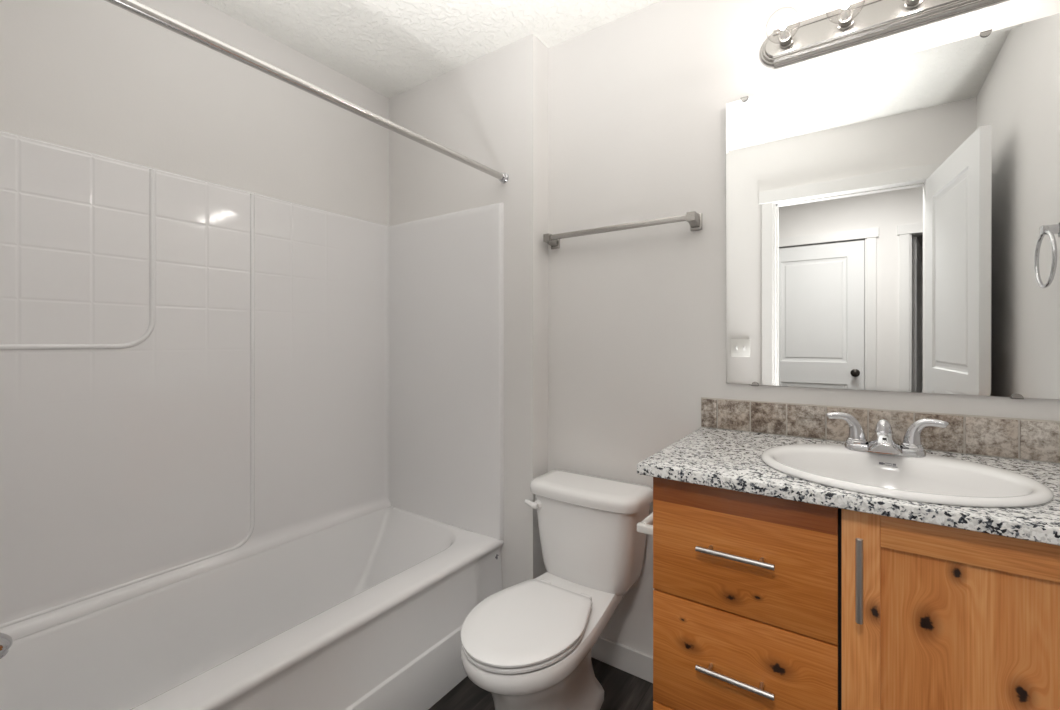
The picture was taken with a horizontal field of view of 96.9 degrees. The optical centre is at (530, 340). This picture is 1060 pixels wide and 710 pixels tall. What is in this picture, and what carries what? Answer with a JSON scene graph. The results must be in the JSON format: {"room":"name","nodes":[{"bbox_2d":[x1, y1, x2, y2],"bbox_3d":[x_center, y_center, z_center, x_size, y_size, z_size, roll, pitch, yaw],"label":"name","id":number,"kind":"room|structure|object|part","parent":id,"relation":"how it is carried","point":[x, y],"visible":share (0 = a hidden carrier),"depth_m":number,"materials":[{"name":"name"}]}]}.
{"room":"bathroom","nodes":[
{"label":"bathroom","id":0,"kind":"room"},
{"bbox_2d":[0,0,388,225],"bbox_3d":[-1.177,0.007,1.764,0.115,2.435,1.720,0,0,35],"label":"wall","id":1,"kind":"structure","parent":0,"point":[99,77],"depth_m":1.64,"materials":[{"name":"paint"}]},
{"bbox_2d":[201,0,661,98],"bbox_3d":[-0.424,-1.261,-0.586,4.030,0.100,4.955,0,0,35],"label":"ceiling","id":2,"kind":"structure","parent":0,"point":[391,48],"depth_m":1.81,"materials":[{"name":"white paint"}]},
{"bbox_2d":[389,34,547,589],"bbox_3d":[-0.315,0.007,2.145,0.870,2.435,0.112,0,0,35],"label":"wall","id":3,"kind":"structure","parent":0,"point":[491,110],"depth_m":1.93,"materials":[{"name":"paint"}]},
{"bbox_2d":[104,0,508,183],"bbox_3d":[-0.531,-0.669,1.318,0.042,0.042,1.492,0,0,35],"label":"shower curtain rod","id":4,"kind":"object","parent":3,"relation":"attached to","point":[135,7],"visible":1,"depth_m":1.17,"materials":[{"name":"metal"}]},
{"bbox_2d":[428,657,653,709],"bbox_3d":[-0.424,1.274,-0.586,4.030,0.100,4.955,0,0,35],"label":"floor","id":5,"kind":"structure","parent":0,"point":[623,690],"depth_m":1.62,"materials":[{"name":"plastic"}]},
{"bbox_2d":[0,131,503,709],"bbox_3d":[-0.820,0.327,1.519,0.746,1.794,1.492,0,0,35],"label":"shower","id":6,"kind":"object","parent":5,"relation":"on","point":[252,444],"visible":0.91,"depth_m":1.61,"materials":[{"name":"white plastic"}]},
{"bbox_2d":[0,632,12,658],"bbox_3d":[-1.208,0.657,0.996,0.060,0.097,0.147,0,0,35],"label":"tub spout","id":7,"kind":"object","parent":6,"relation":"attached to","point":[6,641],"visible":1,"depth_m":1.03,"materials":[{"name":"silver metal"}]},
{"bbox_3d":[-1.109,0.120,1.722,0.040,1.380,1.486,0,0,35],"label":"panel","id":8,"kind":"part","parent":6,"relation":"part of","materials":[{"name":"white plastic"}]},
{"bbox_2d":[0,506,503,709],"bbox_3d":[-0.815,1.017,1.520,0.739,0.414,1.482,0,0,35],"label":"tub","id":9,"kind":"object","parent":6,"relation":"in","point":[368,609],"depth_m":1.52,"materials":[{"name":"white plastic"}]},
{"bbox_3d":[-0.407,0.123,2.126,0.709,1.381,0.024,0,0,35],"label":"panel","id":10,"kind":"part","parent":6,"relation":"part of","materials":[{"name":"white plastic"}]},
{"bbox_2d":[461,470,652,709],"bbox_3d":[0.069,0.868,1.487,0.426,0.712,0.712,0,0,35],"label":"toilet","id":11,"kind":"object","parent":5,"relation":"on","point":[528,644],"visible":0.98,"depth_m":1.50,"materials":[{"name":"white ceramic"}]},
{"bbox_3d":[-0.015,0.811,1.366,0.334,0.015,0.416,0,0,35],"label":"lid","id":12,"kind":"part","parent":11,"relation":"part of","materials":[{"name":"white plastic"}]},
{"bbox_3d":[-0.015,0.830,1.365,0.330,0.014,0.409,0,0,35],"label":"seat","id":13,"kind":"part","parent":11,"relation":"part of","materials":[{"name":"white plastic"}]},
{"bbox_3d":[0.010,0.595,1.704,0.057,0.036,0.035,0,0,35],"label":"flush lever","id":14,"kind":"part","parent":11,"relation":"part of","materials":[{"name":"white plastic"}]},
{"bbox_3d":[0.060,1.032,1.473,0.340,0.385,0.670,0,0,35],"label":"bowl","id":15,"kind":"part","parent":11,"relation":"part of","materials":[{"name":"white ceramic"}]},
{"bbox_3d":[0.209,0.536,1.688,0.426,0.048,0.223,0,0,35],"label":"tank lid","id":16,"kind":"part","parent":11,"relation":"part of","materials":[{"name":"white ceramic"}]},
{"bbox_3d":[0.211,0.712,1.692,0.398,0.300,0.203,0,0,35],"label":"tank","id":17,"kind":"part","parent":11,"relation":"part of","materials":[{"name":"white ceramic"}]},
{"bbox_2d":[653,477,1059,709],"bbox_3d":[0.806,0.771,1.086,0.892,0.906,0.572,0,0,35],"label":"vanity cabinet","id":18,"kind":"object","parent":5,"relation":"on","point":[761,602],"visible":0.87,"depth_m":0.92,"materials":[{"name":"brown wood"}]},
{"bbox_2d":[637,512,652,535],"bbox_3d":[0.344,0.477,1.257,0.062,0.041,0.166,0,0,35],"label":"toilet paper holder","id":19,"kind":"object","parent":18,"relation":"attached to","point":[645,527],"visible":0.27,"depth_m":1.21,"materials":[{"name":"white plastic"}]},
{"bbox_3d":[0.304,0.477,1.200,0.062,0.041,0.026,0,0,35],"label":"post","id":20,"kind":"part","parent":19,"relation":"part of","materials":[{"name":"white plastic"}]},
{"bbox_3d":[0.455,0.995,1.035,0.374,0.249,0.020,0,0,35],"label":"drawer","id":21,"kind":"part","parent":18,"relation":"part of","materials":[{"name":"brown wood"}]},
{"bbox_3d":[0.441,0.729,1.012,0.157,0.012,0.034,0,0,35],"label":"handle","id":22,"kind":"part","parent":18,"relation":"part of","materials":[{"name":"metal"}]},
{"bbox_3d":[0.441,0.463,1.012,0.157,0.012,0.034,0,0,35],"label":"handle","id":23,"kind":"part","parent":18,"relation":"part of","materials":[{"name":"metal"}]},
{"bbox_3d":[0.455,0.734,1.035,0.374,0.264,0.020,0,0,35],"label":"drawer","id":24,"kind":"part","parent":18,"relation":"part of","materials":[{"name":"brown wood"}]},
{"bbox_3d":[0.455,0.462,1.035,0.374,0.272,0.020,0,0,35],"label":"drawer","id":25,"kind":"part","parent":18,"relation":"part of","materials":[{"name":"brown wood"}]},
{"bbox_2d":[637,427,1059,545],"bbox_3d":[0.799,0.304,1.091,0.928,0.026,0.575,0,0,35],"label":"countertop","id":26,"kind":"structure","parent":18,"relation":"on","point":[719,458],"depth_m":0.99,"materials":[{"name":"stone"}]},
{"bbox_2d":[826,412,948,457],"bbox_3d":[0.874,0.233,1.159,0.244,0.093,0.106,0,0,35],"label":"bathroom faucet","id":27,"kind":"object","parent":26,"relation":"on","point":[883,441],"visible":1,"depth_m":1.15,"materials":[{"name":"silver metal"}]},
{"bbox_3d":[0.825,0.221,1.227,0.086,0.068,0.034,0,0,35],"label":"lever","id":28,"kind":"part","parent":27,"relation":"part of","materials":[{"name":"silver metal"}]},
{"bbox_3d":[0.844,0.261,1.213,0.047,0.021,0.045,0,0,35],"label":"handle","id":29,"kind":"part","parent":27,"relation":"part of","materials":[{"name":"silver metal"}]},
{"bbox_3d":[0.893,0.216,1.187,0.039,0.035,0.039,0,0,35],"label":"lift knob","id":30,"kind":"part","parent":27,"relation":"part of","materials":[{"name":"silver metal"}]},
{"bbox_3d":[0.874,0.246,1.159,0.070,0.043,0.104,0,0,35],"label":"spout","id":31,"kind":"part","parent":27,"relation":"part of","materials":[{"name":"silver metal"}]},
{"bbox_3d":[0.890,0.271,1.182,0.164,0.017,0.052,0,0,35],"label":"plate","id":32,"kind":"part","parent":27,"relation":"part of","materials":[{"name":"silver metal"}]},
{"bbox_3d":[0.935,0.261,1.150,0.047,0.021,0.045,0,0,35],"label":"handle","id":33,"kind":"part","parent":27,"relation":"part of","materials":[{"name":"silver metal"}]},
{"bbox_3d":[0.955,0.221,1.136,0.086,0.068,0.034,0,0,35],"label":"lever","id":34,"kind":"part","parent":27,"relation":"part of","materials":[{"name":"silver metal"}]},
{"bbox_2d":[761,444,1053,507],"bbox_3d":[0.792,0.359,1.045,0.502,0.164,0.438,0,0,35],"label":"oval sink","id":35,"kind":"object","parent":26,"relation":"in","point":[935,479],"visible":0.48,"depth_m":1.07,"materials":[{"name":"white ceramic"}]},
{"bbox_3d":[0.622,0.449,0.887,0.012,0.157,0.034,0,0,35],"label":"handle","id":36,"kind":"part","parent":18,"relation":"part of","materials":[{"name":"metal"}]},
{"bbox_3d":[0.823,0.722,0.780,0.508,0.794,0.020,0,0,35],"label":"door","id":37,"kind":"part","parent":18,"relation":"part of","materials":[{"name":"brown wood"}]},
{"bbox_3d":[0.823,0.357,0.780,0.386,0.061,0.019,0,0,35],"label":"rail","id":38,"kind":"part","parent":18,"relation":"part of","materials":[{"name":"brown wood"}]},
{"bbox_3d":[0.825,0.722,0.784,0.394,0.680,0.008,0,0,35],"label":"panel","id":39,"kind":"part","parent":18,"relation":"part of","materials":[{"name":"brown wood"}]},
{"bbox_2d":[548,0,1059,655],"bbox_3d":[0.385,0.007,1.798,2.645,2.435,0.115,0,0,35],"label":"wall","id":40,"kind":"structure","parent":0,"point":[637,101],"depth_m":1.69,"materials":[{"name":"paint"}]},
{"bbox_2d":[591,636,652,682],"bbox_3d":[0.334,1.179,1.755,0.641,0.090,0.013,0,0,35],"label":"baseboard","id":41,"kind":"structure","parent":40,"relation":"attached to","point":[632,661],"depth_m":1.74,"materials":[{"name":"white paint"}]},
{"bbox_2d":[543,211,701,248],"bbox_3d":[0.315,-0.404,1.731,0.601,0.056,0.074,0,0,35],"label":"towel bar","id":42,"kind":"object","parent":40,"relation":"attached to","point":[693,218],"visible":1,"depth_m":1.67,"materials":[{"name":"silver metal"}]},
{"bbox_3d":[0.084,-0.404,1.891,0.038,0.056,0.074,0,0,35],"label":"post","id":43,"kind":"part","parent":42,"relation":"part of","materials":[{"name":"silver metal"}]},
{"bbox_3d":[0.547,-0.404,1.571,0.038,0.056,0.074,0,0,35],"label":"post","id":44,"kind":"part","parent":42,"relation":"part of","materials":[{"name":"silver metal"}]},
{"bbox_2d":[701,397,1059,462],"bbox_3d":[0.959,0.241,1.323,0.926,0.100,0.012,0,0,35],"label":"tile backsplash","id":45,"kind":"structure","parent":40,"relation":"attached to","point":[1002,437],"depth_m":1.28,"materials":[{"name":"stone"}]},
{"bbox_2d":[760,0,1003,67],"bbox_3d":[0.931,-0.908,1.252,0.600,0.113,0.160,0,0,35],"label":"vanity light bar","id":46,"kind":"object","parent":40,"relation":"attached to","point":[865,20],"visible":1,"depth_m":1.32,"materials":[{"name":"silver metal"}]},
{"bbox_3d":[0.747,-0.908,1.380,0.024,0.023,0.044,0,0,35],"label":"stem","id":47,"kind":"part","parent":46,"relation":"part of","materials":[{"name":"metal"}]},
{"bbox_2d":[778,29,793,47],"bbox_3d":[0.766,-0.908,1.409,0.040,0.040,0.034,0,0,35],"label":"socket","id":48,"kind":"object","parent":46,"relation":"attached to","point":[787,40],"depth_m":1.41,"materials":[{"name":"silver metal"}]},
{"bbox_3d":[0.968,-0.951,1.305,0.520,0.026,0.030,0,0,35],"label":"moulding","id":49,"kind":"part","parent":46,"relation":"part of","materials":[{"name":"silver metal"}]},
{"bbox_2d":[837,9,853,29],"bbox_3d":[0.889,-0.908,1.324,0.040,0.040,0.034,0,0,35],"label":"socket","id":50,"kind":"object","parent":46,"relation":"attached to","point":[844,22],"depth_m":1.32,"materials":[{"name":"silver metal"}]},
{"bbox_3d":[0.870,-0.908,1.295,0.024,0.023,0.044,0,0,35],"label":"stem","id":51,"kind":"part","parent":46,"relation":"part of","materials":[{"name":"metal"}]},
{"bbox_2d":[904,0,921,8],"bbox_3d":[1.012,-0.908,1.239,0.040,0.040,0.034,0,0,35],"label":"socket","id":52,"kind":"object","parent":46,"relation":"attached to","point":[908,4],"depth_m":1.25,"materials":[{"name":"silver metal"}]},
{"bbox_2d":[726,13,1059,398],"bbox_3d":[0.956,-0.319,1.322,0.762,0.922,0.016,0,0,35],"label":"wall mirror","id":53,"kind":"object","parent":40,"relation":"attached to","point":[893,224],"visible":1,"depth_m":1.27,"materials":[{"name":"white mirror"}]}
]}

